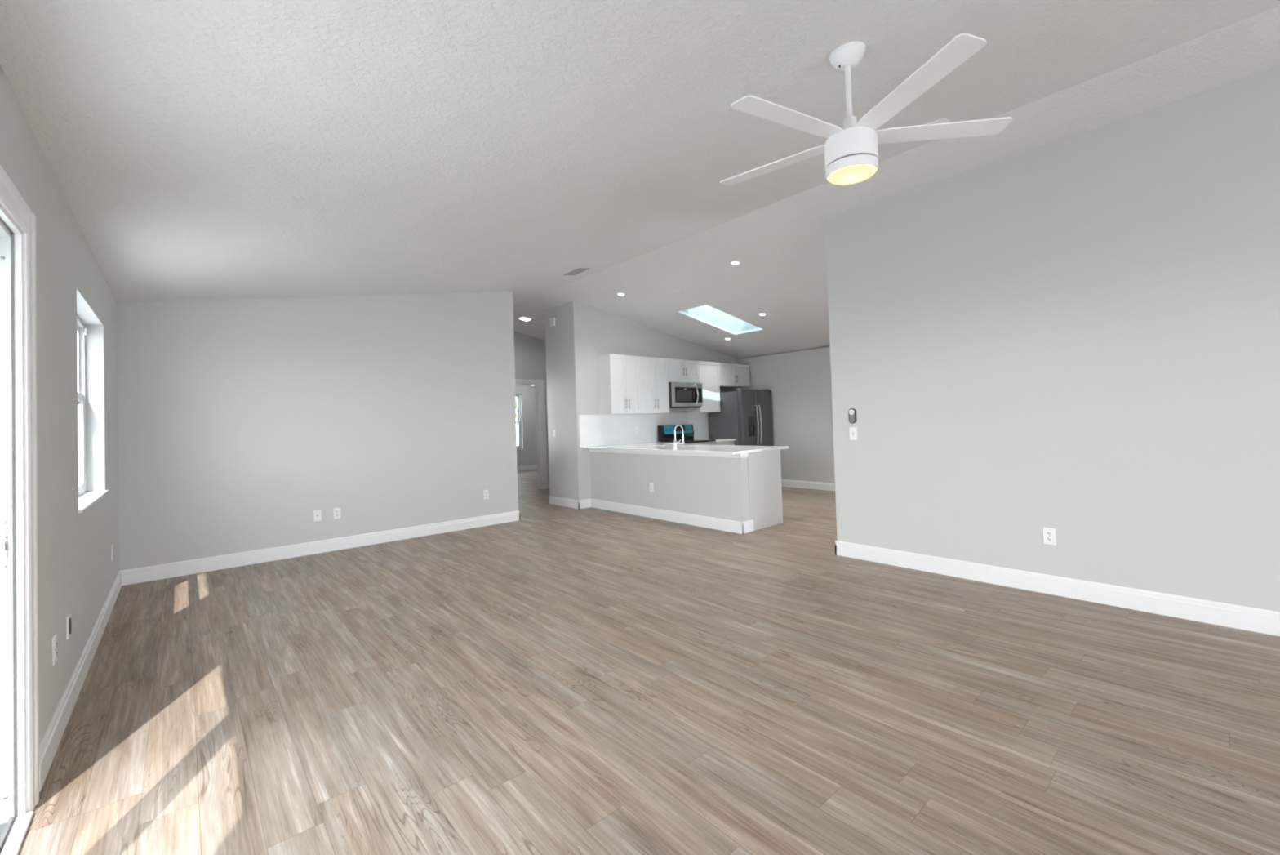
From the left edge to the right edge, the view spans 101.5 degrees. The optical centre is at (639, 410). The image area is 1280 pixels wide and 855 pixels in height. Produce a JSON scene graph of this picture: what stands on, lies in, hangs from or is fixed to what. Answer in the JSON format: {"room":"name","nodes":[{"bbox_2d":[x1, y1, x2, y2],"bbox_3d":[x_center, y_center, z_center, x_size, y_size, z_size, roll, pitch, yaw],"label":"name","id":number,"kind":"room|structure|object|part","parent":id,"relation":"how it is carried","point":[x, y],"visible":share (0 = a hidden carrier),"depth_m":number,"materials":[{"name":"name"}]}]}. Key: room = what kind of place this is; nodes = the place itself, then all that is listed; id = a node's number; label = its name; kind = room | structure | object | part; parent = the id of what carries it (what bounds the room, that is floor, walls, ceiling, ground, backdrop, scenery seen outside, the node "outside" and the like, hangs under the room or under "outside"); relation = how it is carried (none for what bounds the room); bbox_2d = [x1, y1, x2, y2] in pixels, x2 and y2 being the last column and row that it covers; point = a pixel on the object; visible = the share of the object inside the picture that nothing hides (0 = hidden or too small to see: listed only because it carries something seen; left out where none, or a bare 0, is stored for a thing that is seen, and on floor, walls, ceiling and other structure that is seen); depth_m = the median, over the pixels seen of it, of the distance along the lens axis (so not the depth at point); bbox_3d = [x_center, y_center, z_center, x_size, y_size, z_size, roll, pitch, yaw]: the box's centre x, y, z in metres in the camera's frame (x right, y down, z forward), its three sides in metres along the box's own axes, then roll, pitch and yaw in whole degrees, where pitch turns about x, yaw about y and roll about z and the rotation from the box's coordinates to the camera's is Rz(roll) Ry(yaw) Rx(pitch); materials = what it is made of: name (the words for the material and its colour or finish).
{"room":"empty living room","nodes":[
{"label":"empty living room","id":0,"kind":"room"},
{"bbox_2d":[0,64,119,817],"bbox_3d":[-0.947,0.091,0.302,0.200,2.449,11.308,-1,-2,-41],"label":"wall","id":1,"kind":"structure","parent":0,"point":[77,571],"depth_m":2.37,"materials":[{"name":"paint"}]},
{"bbox_2d":[0,164,39,854],"bbox_3d":[-1.563,0.303,1.030,0.212,2.092,2.082,-1,-2,-41],"label":"door","id":2,"kind":"structure","parent":1,"relation":"in","point":[16,216],"depth_m":1.78,"materials":[{"name":"white plastic"}]},
{"bbox_3d":[-1.577,0.350,1.016,0.171,2.000,1.890,-1,-2,-41],"label":"frame","id":3,"kind":"part","parent":2,"relation":"part of","materials":[{"name":"white plastic"}]},
{"bbox_2d":[52,633,57,666],"bbox_3d":[-2.466,1.009,2.203,0.009,0.115,0.070,-1,-2,-41],"label":"wall outlet","id":4,"kind":"object","parent":1,"relation":"attached to","point":[55,637],"visible":1,"depth_m":2.19,"materials":[{"name":"plastic"}]},
{"bbox_2d":[66,613,71,639],"bbox_3d":[-2.702,1.022,2.474,0.012,0.105,0.058,-1,-2,-41],"label":"wall box","id":5,"kind":"object","parent":1,"relation":"attached to","point":[68,620],"visible":1,"depth_m":2.47,"materials":[{"name":"plastic"}]},
{"bbox_2d":[39,570,121,791],"bbox_3d":[-3.334,1.383,3.202,0.016,0.130,3.473,-1,-2,-41],"label":"baseboard","id":6,"kind":"structure","parent":1,"relation":"attached to","point":[50,742],"depth_m":2.47,"materials":[{"name":"white wood"}]},
{"bbox_2d":[76,288,109,513],"bbox_3d":[-3.468,-0.033,3.215,0.178,1.200,1.340,-1,-2,-41],"label":"window","id":7,"kind":"structure","parent":1,"relation":"in","point":[90,329],"depth_m":3.69,"materials":[{"name":"white plastic"}]},
{"bbox_3d":[-3.515,-0.328,3.182,0.019,0.540,1.220,-1,-2,-41],"label":"sash","id":8,"kind":"part","parent":7,"relation":"part of","materials":[{"name":"white plastic"}]},
{"bbox_3d":[-3.483,0.204,3.184,0.018,0.665,1.220,-1,-2,-41],"label":"sash","id":9,"kind":"part","parent":7,"relation":"part of","materials":[{"name":"white plastic"}]},
{"bbox_3d":[-3.506,-0.033,3.175,0.068,1.200,1.290,-1,-2,-41],"label":"frame","id":10,"kind":"part","parent":7,"relation":"part of","materials":[{"name":"white plastic"}]},
{"bbox_3d":[-3.425,0.557,3.225,0.110,0.018,1.340,-1,-2,-41],"label":"sill","id":11,"kind":"part","parent":7,"relation":"part of","materials":[{"name":"white stone"}]},
{"bbox_2d":[111,544,113,560],"bbox_3d":[-4.067,1.099,4.027,0.009,0.115,0.070,-1,-2,-41],"label":"wall outlet","id":12,"kind":"object","parent":1,"relation":"attached to","point":[112,548],"visible":1,"depth_m":4.00,"materials":[{"name":"plastic"}]},
{"bbox_2d":[116,291,518,570],"bbox_3d":[-3.142,-0.049,5.830,3.799,3.089,0.120,-1,-2,-41],"label":"wall","id":13,"kind":"structure","parent":0,"point":[239,420],"depth_m":5.45,"materials":[{"name":"paint"}]},
{"bbox_2d":[313,509,321,521],"bbox_3d":[-3.379,1.103,5.476,0.070,0.115,0.017,-1,-2,-41],"label":"plate","id":14,"kind":"object","parent":13,"relation":"attached to","point":[317,513],"visible":1,"depth_m":5.48,"materials":[{"name":"white plastic"}]},
{"bbox_2d":[120,510,519,585],"bbox_3d":[-3.046,1.427,5.754,3.815,0.130,0.016,-1,-2,-41],"label":"baseboard","id":15,"kind":"structure","parent":13,"relation":"attached to","point":[138,575],"depth_m":5.35,"materials":[{"name":"white wood"}]},
{"bbox_2d":[333,507,341,519],"bbox_3d":[-3.245,1.104,5.598,0.070,0.115,0.009,-1,-2,-41],"label":"wall outlet","id":16,"kind":"object","parent":13,"relation":"attached to","point":[336,511],"visible":1,"depth_m":5.59,"materials":[{"name":"plastic"}]},
{"bbox_2d":[483,489,488,498],"bbox_3d":[-1.978,1.079,6.712,0.070,0.115,0.009,-1,-2,-41],"label":"wall outlet","id":17,"kind":"object","parent":13,"relation":"attached to","point":[486,495],"visible":1,"depth_m":6.71,"materials":[{"name":"plastic"}]},
{"bbox_2d":[515,384,537,466],"bbox_3d":[-4.181,0.475,14.014,6.200,2.440,0.200,-1,-2,-41],"label":"wall","id":18,"kind":"structure","parent":0,"point":[528,455],"depth_m":14.77,"materials":[{"name":"paint"}]},
{"bbox_2d":[515,393,524,448],"bbox_3d":[-3.784,0.317,14.310,1.250,1.545,0.170,-1,-2,-41],"label":"window","id":19,"kind":"structure","parent":18,"relation":"in","point":[517,395],"depth_m":14.69,"materials":[{"name":"white plastic"}]},
{"bbox_3d":[-3.834,-0.021,14.362,1.110,0.785,0.030,-1,-2,-41],"label":"sash","id":20,"kind":"part","parent":19,"relation":"part of","materials":[{"name":"white plastic"}]},
{"bbox_3d":[-3.814,0.308,14.344,1.190,1.525,0.080,-1,-2,-41],"label":"frame","id":21,"kind":"part","parent":19,"relation":"part of","materials":[{"name":"white plastic"}]},
{"bbox_3d":[-3.793,0.680,14.325,1.110,0.700,0.030,-1,-2,-41],"label":"sash","id":22,"kind":"part","parent":19,"relation":"part of","materials":[{"name":"white plastic"}]},
{"bbox_2d":[517,464,537,471],"bbox_3d":[-4.075,1.626,13.909,6.200,0.130,0.016,-1,-2,-41],"label":"baseboard","id":23,"kind":"structure","parent":18,"relation":"attached to","point":[531,466],"depth_m":14.69,"materials":[{"name":"grey wood"}]},
{"bbox_2d":[513,331,549,486],"bbox_3d":[-2.288,-0.039,10.082,3.334,3.193,0.120,-1,-2,-41],"label":"wall","id":24,"kind":"structure","parent":0,"point":[530,352],"depth_m":10.21,"materials":[{"name":"paint"}]},
{"bbox_2d":[515,378,547,488],"bbox_3d":[-2.309,0.479,10.025,1.080,2.156,0.140,-1,-2,-41],"label":"door frame","id":25,"kind":"structure","parent":24,"relation":"in","point":[540,391],"depth_m":10.28,"materials":[{"name":"white wood"}]},
{"bbox_2d":[544,302,573,499],"bbox_3d":[-1.219,-0.074,8.205,0.120,3.120,0.702,-1,-2,-41],"label":"wall","id":26,"kind":"structure","parent":0,"point":[561,469],"depth_m":8.15,"materials":[{"name":"paint"}]},
{"bbox_2d":[550,315,556,326],"bbox_3d":[-1.374,-1.402,8.245,0.035,0.146,0.150,-1,-2,-41],"label":"box","id":27,"kind":"object","parent":26,"relation":"attached to","point":[553,318],"visible":1,"depth_m":8.23,"materials":[{"name":"white plastic"}]},
{"bbox_2d":[552,429,555,436],"bbox_3d":[-1.357,0.364,8.270,0.009,0.115,0.070,-1,-2,-41],"label":"light switch","id":28,"kind":"object","parent":26,"relation":"attached to","point":[553,430],"visible":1,"depth_m":8.26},
{"bbox_2d":[548,495,579,508],"bbox_3d":[-1.181,1.419,8.079,0.016,0.130,0.838,-1,-2,-41],"label":"baseboard","id":29,"kind":"structure","parent":26,"relation":"attached to","point":[557,500],"depth_m":8.06,"materials":[{"name":"white wood"}]},
{"bbox_2d":[0,0,1279,359],"bbox_3d":[1.489,-1.502,4.266,9.122,0.817,13.940,-1,-2,-41],"label":"ceiling","id":30,"kind":"structure","parent":0,"point":[197,149],"depth_m":2.66,"materials":[{"name":"paint"}]},
{"bbox_2d":[518,315,531,320],"bbox_3d":[-1.986,-1.579,9.022,0.156,0.045,0.156,-1,-2,-41],"label":"ceiling light","id":31,"kind":"object","parent":30,"relation":"attached to","point":[525,318],"visible":1,"depth_m":8.99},
{"bbox_2d":[519,317,530,320],"bbox_3d":[-1.985,-1.571,9.022,0.144,0.029,0.144,-1,-2,-41],"label":"diffuser","id":32,"kind":"object","parent":31,"relation":"attached to","point":[522,318],"depth_m":9.00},
{"bbox_2d":[564,268,589,275],"bbox_3d":[-0.776,-1.694,6.401,0.155,0.036,0.330,-1,-2,-41],"label":"ceiling vent","id":33,"kind":"object","parent":30,"relation":"in","point":[577,271],"visible":1,"depth_m":6.38,"materials":[{"name":"grey metal"}]},
{"bbox_2d":[669,288,683,294],"bbox_3d":[0.488,-1.603,7.083,0.187,0.036,0.189,-1,-2,-41],"label":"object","id":34,"kind":"structure","parent":30,"relation":"attached to","point":[675,291],"depth_m":7.07,"materials":[{"name":"paint"}]},
{"bbox_2d":[682,304,759,332],"bbox_3d":[1.266,-1.726,8.144,1.460,0.824,0.675,-1,-2,-41],"label":"window","id":35,"kind":"structure","parent":30,"relation":"attached to","point":[707,313],"depth_m":8.54,"materials":[{"name":"glass"}]},
{"bbox_2d":[730,260,739,265],"bbox_3d":[1.091,-1.688,5.986,0.107,0.024,0.109,-1,-2,-41],"label":"recessed light","id":36,"kind":"object","parent":30,"relation":"in","point":[734,262],"visible":1,"depth_m":5.98,"materials":[{"name":"white plastic"}]},
{"bbox_2d":[720,33,1012,186],"bbox_3d":[0.894,-1.315,2.329,1.256,0.584,1.247,-1,-2,-41],"label":"ceiling fan","id":37,"kind":"object","parent":30,"relation":"hanging from","point":[851,152],"visible":1,"depth_m":2.22,"materials":[{"name":"plastic"}]},
{"bbox_3d":[0.654,-1.195,2.561,0.570,0.030,0.112,-3,-2,41],"label":"blade","id":38,"kind":"part","parent":37,"relation":"part of","materials":[{"name":"white plastic"}]},
{"bbox_3d":[0.616,-1.185,2.127,0.570,0.037,0.112,-1,-1,-31],"label":"blade","id":39,"kind":"part","parent":37,"relation":"part of","materials":[{"name":"white wood"}]},
{"bbox_3d":[1.016,-1.200,1.956,0.112,0.034,0.570,-1,-1,-13],"label":"blade","id":40,"kind":"part","parent":37,"relation":"part of","materials":[{"name":"white plastic"}]},
{"bbox_3d":[1.301,-1.219,2.284,0.570,0.021,0.112,-2,-1,5],"label":"blade","id":41,"kind":"part","parent":37,"relation":"part of","materials":[{"name":"white plastic"}]},
{"bbox_2d":[928,117,950,124],"bbox_3d":[1.897,-1.839,3.369,0.115,0.029,0.150,-1,-2,-41],"label":"ceiling vent","id":42,"kind":"object","parent":30,"relation":"in","point":[942,120],"visible":0.42,"depth_m":3.32,"materials":[{"name":"white metal"}]},
{"bbox_2d":[17,469,1279,854],"bbox_3d":[0.204,1.456,5.835,9.220,0.120,18.200,-1,-2,-41],"label":"floor","id":43,"kind":"structure","parent":0,"point":[554,679],"depth_m":2.31,"materials":[{"name":"wood"}]},
{"bbox_2d":[657,424,716,444],"bbox_3d":[0.835,0.831,8.835,0.778,1.175,0.696,-1,-2,-41],"label":"range","id":44,"kind":"object","parent":43,"relation":"on","point":[665,433],"visible":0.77,"depth_m":8.88,"materials":[{"name":"metal"}]},
{"bbox_2d":[663,439,715,443],"bbox_3d":[0.815,0.522,8.854,0.764,0.023,0.574,-1,-2,-41],"label":"cooktop","id":45,"kind":"object","parent":44,"relation":"in","point":[686,441],"depth_m":8.74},
{"bbox_3d":[1.005,0.579,8.637,0.750,0.100,0.038,-1,-2,-41],"label":"trim","id":46,"kind":"part","parent":44,"relation":"part of","materials":[{"name":"silver metal"}]},
{"bbox_2d":[716,440,734,444],"bbox_3d":[1.296,0.992,9.297,0.525,0.884,0.657,-1,-2,-41],"label":"base cabinet","id":47,"kind":"object","parent":43,"relation":"on","point":[726,442],"visible":0.16,"depth_m":9.12,"materials":[{"name":"white wood"}]},
{"bbox_2d":[704,438,736,441],"bbox_3d":[1.286,0.533,9.302,0.534,0.030,0.648,-1,-2,-41],"label":"countertop","id":48,"kind":"structure","parent":47,"relation":"on","point":[717,439],"depth_m":9.15,"materials":[{"name":"white stone"}]},
{"bbox_2d":[708,387,773,445],"bbox_3d":[1.907,0.520,9.693,0.894,1.807,0.843,-1,-2,-41],"label":"fridge","id":49,"kind":"object","parent":43,"relation":"on","point":[745,415],"visible":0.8,"depth_m":9.38,"materials":[{"name":"metal"}]},
{"bbox_3d":[1.929,0.492,9.305,0.416,1.725,0.092,-1,-2,-41],"label":"freezer door","id":50,"kind":"part","parent":49,"relation":"part of","materials":[{"name":"metal"}]},
{"bbox_3d":[1.981,0.186,9.303,0.156,0.133,0.004,-1,-2,-41],"label":"dispenser panel","id":51,"kind":"part","parent":49,"relation":"part of","materials":[{"name":"plastic"}]},
{"bbox_3d":[1.984,0.288,9.301,0.180,0.360,0.006,-1,-2,-41],"label":"dispenser frame","id":52,"kind":"part","parent":49,"relation":"part of","materials":[{"name":"plastic"}]},
{"bbox_3d":[2.098,0.255,9.360,0.024,0.713,0.072,-1,-2,-41],"label":"handle","id":53,"kind":"part","parent":49,"relation":"part of","materials":[{"name":"silver metal"}]},
{"bbox_3d":[2.166,0.254,9.420,0.024,0.713,0.072,-1,-2,-41],"label":"handle","id":54,"kind":"part","parent":49,"relation":"part of","materials":[{"name":"silver metal"}]},
{"bbox_3d":[2.267,0.488,9.602,0.472,1.725,0.092,-1,-2,-41],"label":"door","id":55,"kind":"part","parent":49,"relation":"part of","materials":[{"name":"metal"}]},
{"bbox_2d":[747,449,782,530],"bbox_3d":[0.546,0.971,7.183,0.676,0.884,2.845,-1,-2,-41],"label":"base cabinet","id":56,"kind":"object","parent":43,"relation":"on","point":[764,470],"visible":0.11,"depth_m":6.09,"materials":[{"name":"paint"}]},
{"bbox_2d":[582,441,788,453],"bbox_3d":[0.652,0.510,7.290,1.540,0.030,2.858,-1,-2,-41],"label":"countertop","id":57,"kind":"structure","parent":56,"relation":"on","point":[657,446],"depth_m":6.72,"materials":[{"name":"white stone"}]},
{"bbox_2d":[673,424,684,447],"bbox_3d":[0.543,0.344,7.014,0.212,0.298,0.112,-1,-2,-41],"label":"faucet","id":58,"kind":"object","parent":57,"relation":"on","point":[675,442],"visible":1,"depth_m":6.97,"materials":[{"name":"silver metal"}]},
{"bbox_3d":[0.526,0.300,7.044,0.019,0.208,0.187,-3,-2,43],"label":"spout","id":59,"kind":"part","parent":58,"relation":"part of","materials":[{"name":"silver metal"}]},
{"bbox_2d":[568,300,738,500],"bbox_3d":[0.536,-0.106,9.200,4.071,3.120,0.120,-1,-2,-41],"label":"wall","id":60,"kind":"structure","parent":0,"point":[594,332],"depth_m":8.07,"materials":[{"name":"paint"}]},
{"bbox_2d":[577,498,591,509],"bbox_3d":[-0.832,1.403,7.838,0.224,0.130,0.016,-1,-2,-41],"label":"baseboard","id":61,"kind":"structure","parent":60,"relation":"attached to","point":[586,503],"depth_m":7.83,"materials":[{"name":"white wood"}]},
{"bbox_2d":[596,353,641,414],"bbox_3d":[-0.310,-0.395,8.149,0.604,0.905,0.363,-1,-2,-41],"label":"upper cabinet","id":62,"kind":"object","parent":60,"relation":"attached to","point":[619,375],"visible":1,"depth_m":8.00,"materials":[{"name":"white wood"}]},
{"bbox_3d":[-0.332,-0.398,7.946,0.298,0.901,0.019,-1,-2,-41],"label":"door","id":63,"kind":"part","parent":62,"relation":"part of","materials":[{"name":"white wood"}]},
{"bbox_3d":[-0.105,-0.401,8.145,0.298,0.901,0.019,-1,-2,-41],"label":"door","id":64,"kind":"part","parent":62,"relation":"part of","materials":[{"name":"white wood"}]},
{"bbox_2d":[578,412,708,447],"bbox_3d":[0.179,0.298,8.780,2.900,0.482,0.011,-1,-2,-41],"label":"tile backsplash","id":65,"kind":"structure","parent":60,"relation":"attached to","point":[614,428],"depth_m":8.47,"materials":[{"name":"white tile"}]},
{"bbox_2d":[634,426,638,433],"bbox_3d":[-0.059,0.321,8.559,0.070,0.115,0.009,-1,-2,-41],"label":"wall outlet","id":66,"kind":"object","parent":65,"relation":"attached to","point":[636,428],"visible":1,"depth_m":8.55,"materials":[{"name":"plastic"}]},
{"bbox_2d":[638,355,669,413],"bbox_3d":[0.149,-0.401,8.552,0.614,0.905,0.363,-1,-2,-41],"label":"upper cabinet","id":67,"kind":"object","parent":60,"relation":"attached to","point":[655,396],"visible":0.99,"depth_m":8.43,"materials":[{"name":"white wood"}]},
{"bbox_3d":[0.124,-0.404,8.346,0.303,0.901,0.019,-1,-2,-41],"label":"door","id":68,"kind":"part","parent":67,"relation":"part of","materials":[{"name":"white wood"}]},
{"bbox_3d":[0.355,-0.407,8.549,0.303,0.901,0.019,-1,-2,-41],"label":"door","id":69,"kind":"part","parent":67,"relation":"part of","materials":[{"name":"white wood"}]},
{"bbox_2d":[667,358,698,382],"bbox_3d":[0.652,-0.662,9.005,0.744,0.393,0.363,-1,-2,-41],"label":"upper cabinet","id":70,"kind":"object","parent":60,"relation":"attached to","point":[679,370],"visible":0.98,"depth_m":8.88,"materials":[{"name":"white wood"}]},
{"bbox_3d":[0.602,-0.702,8.780,0.368,0.316,0.019,-1,-2,-41],"label":"door","id":71,"kind":"part","parent":70,"relation":"part of","materials":[{"name":"white wood"}]},
{"bbox_3d":[0.650,-0.502,9.009,0.743,0.073,0.306,-1,-2,-41],"label":"filler panel","id":72,"kind":"part","parent":70,"relation":"part of","materials":[{"name":"white wood"}]},
{"bbox_2d":[668,382,702,408],"bbox_3d":[0.700,-0.251,8.956,0.725,0.431,0.450,-1,-2,-41],"label":"microwave","id":73,"kind":"object","parent":70,"relation":"attached to","point":[682,394],"visible":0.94,"depth_m":8.79,"materials":[{"name":"metal"}]},
{"bbox_3d":[0.971,-0.267,8.932,0.054,0.354,0.047,-1,-1,-18],"label":"handle","id":74,"kind":"part","parent":73,"relation":"part of","materials":[{"name":"silver metal"}]},
{"bbox_3d":[1.013,-0.262,9.027,0.158,0.255,0.030,-1,-2,-41],"label":"control panel","id":75,"kind":"part","parent":73,"relation":"part of","materials":[{"name":"silver metal"}]},
{"bbox_3d":[0.882,-0.706,9.025,0.368,0.316,0.019,-1,-2,-41],"label":"door","id":76,"kind":"part","parent":70,"relation":"part of","materials":[{"name":"white wood"}]},
{"bbox_2d":[686,360,720,413],"bbox_3d":[1.136,-0.412,9.441,0.551,0.905,0.329,-1,-2,-41],"label":"upper cabinet","id":77,"kind":"object","parent":60,"relation":"attached to","point":[708,371],"visible":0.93,"depth_m":9.33,"materials":[{"name":"white wood"}]},
{"bbox_3d":[1.238,-0.417,9.324,0.547,0.901,0.019,-1,-2,-41],"label":"door","id":78,"kind":"part","parent":77,"relation":"part of","materials":[{"name":"white wood"}]},
{"bbox_2d":[719,362,750,387],"bbox_3d":[1.688,-0.655,9.914,0.905,0.433,0.363,-1,-2,-41],"label":"upper cabinet","id":79,"kind":"object","parent":60,"relation":"attached to","point":[731,375],"visible":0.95,"depth_m":9.79,"materials":[{"name":"white wood"}]},
{"bbox_3d":[1.608,-0.658,9.661,0.448,0.429,0.019,-1,-2,-41],"label":"door","id":80,"kind":"part","parent":79,"relation":"part of","materials":[{"name":"white wood"}]},
{"bbox_3d":[1.949,-0.662,9.960,0.448,0.429,0.019,-1,-2,-41],"label":"door","id":81,"kind":"part","parent":79,"relation":"part of","materials":[{"name":"white wood"}]},
{"bbox_2d":[589,451,749,521],"bbox_3d":[0.237,0.974,6.915,0.140,0.885,2.842,-1,-2,-41],"label":"wall","id":82,"kind":"structure","parent":0,"point":[717,487],"depth_m":6.56,"materials":[{"name":"paint"}]},
{"bbox_2d":[649,483,653,492],"bbox_3d":[0.150,1.020,6.902,0.009,0.115,0.070,-1,-2,-41],"label":"wall outlet","id":83,"kind":"object","parent":82,"relation":"attached to","point":[651,484],"visible":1,"depth_m":6.89,"materials":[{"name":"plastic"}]},
{"bbox_2d":[591,497,743,533],"bbox_3d":[0.195,1.352,6.850,0.016,0.130,2.858,-1,-2,-41],"label":"baseboard","id":84,"kind":"structure","parent":82,"relation":"attached to","point":[731,526],"depth_m":6.60,"materials":[{"name":"white wood"}]},
{"bbox_2d":[589,448,748,457],"bbox_3d":[0.224,0.555,6.917,0.150,0.047,2.852,-1,-2,-41],"label":"trim","id":85,"kind":"structure","parent":82,"relation":"attached to","point":[742,455],"depth_m":6.53,"materials":[{"name":"white stone"}]},
{"bbox_2d":[741,519,754,533],"bbox_3d":[1.203,1.301,5.845,0.206,0.130,0.016,-1,-2,-41],"label":"baseboard","id":86,"kind":"structure","parent":82,"relation":"attached to","point":[748,525],"depth_m":5.84,"materials":[{"name":"white wood"}]},
{"bbox_2d":[737,346,835,483],"bbox_3d":[5.762,0.010,6.183,0.200,2.449,11.294,-1,-2,-41],"label":"wall","id":87,"kind":"structure","parent":0,"point":[799,382],"depth_m":9.32,"materials":[{"name":"paint"}]},
{"bbox_2d":[781,479,835,490],"bbox_3d":[3.738,1.276,8.341,0.016,0.130,5.294,-1,-2,-41],"label":"baseboard","id":88,"kind":"structure","parent":87,"relation":"attached to","point":[784,482],"depth_m":9.20,"materials":[{"name":"white wood"}]},
{"bbox_2d":[825,66,1279,611],"bbox_3d":[4.138,-0.352,2.219,0.120,3.107,7.053,-1,-2,-41],"label":"wall","id":89,"kind":"structure","parent":0,"point":[1077,335],"depth_m":3.48,"materials":[{"name":"paint"}]},
{"bbox_2d":[848,408,856,423],"bbox_3d":[1.895,0.050,4.668,0.028,0.136,0.068,-1,-2,-41],"label":"remote","id":90,"kind":"object","parent":89,"relation":"attached to","point":[851,412],"visible":1,"depth_m":4.66,"materials":[{"name":"plastic"}]},
{"bbox_2d":[848,426,857,439],"bbox_3d":[1.903,0.210,4.668,0.018,0.115,0.070,-1,-2,-41],"label":"light switch","id":91,"kind":"object","parent":89,"relation":"attached to","point":[853,430],"visible":1,"depth_m":4.67,"materials":[{"name":"white plastic"}]},
{"bbox_2d":[1043,527,1056,545],"bbox_3d":[2.837,0.873,3.620,0.009,0.115,0.070,-1,-2,-41],"label":"wall outlet","id":92,"kind":"object","parent":89,"relation":"attached to","point":[1049,534],"visible":1,"depth_m":3.62,"materials":[{"name":"plastic"}]},
{"bbox_2d":[1046,537,1052,541],"bbox_3d":[2.836,0.892,3.618,0.003,0.025,0.034,-1,-2,-41],"label":"receptacle","id":93,"kind":"object","parent":92,"relation":"attached to","point":[1048,539],"depth_m":3.62,"materials":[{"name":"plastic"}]},
{"bbox_2d":[1046,531,1052,535],"bbox_3d":[2.834,0.853,3.619,0.003,0.025,0.034,-1,-2,-41],"label":"receptacle","id":94,"kind":"object","parent":92,"relation":"attached to","point":[1048,533],"depth_m":3.62,"materials":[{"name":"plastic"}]},
{"bbox_2d":[835,540,1279,635],"bbox_3d":[4.127,1.137,2.149,0.016,0.130,7.069,-1,-2,-41],"label":"baseboard","id":95,"kind":"structure","parent":89,"relation":"attached to","point":[1237,616],"depth_m":3.47,"materials":[{"name":"white wood"}]},
{"label":"outside","id":96,"kind":"structure","parent":0,"visible":0},
{"bbox_3d":[-1.141,1.749,8.901,70.000,0.100,75.000,-1,-2,-41],"label":"ground","id":97,"kind":"structure","parent":96,"visible":0},
{"bbox_2d":[515,396,518,445],"bbox_3d":[-4.890,-0.099,20.996,3.093,4.326,3.099,-1,-2,-41],"label":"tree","id":98,"kind":"object","parent":97,"relation":"on","point":[516,397],"visible":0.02,"depth_m":20.94,"materials":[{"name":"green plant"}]}
]}

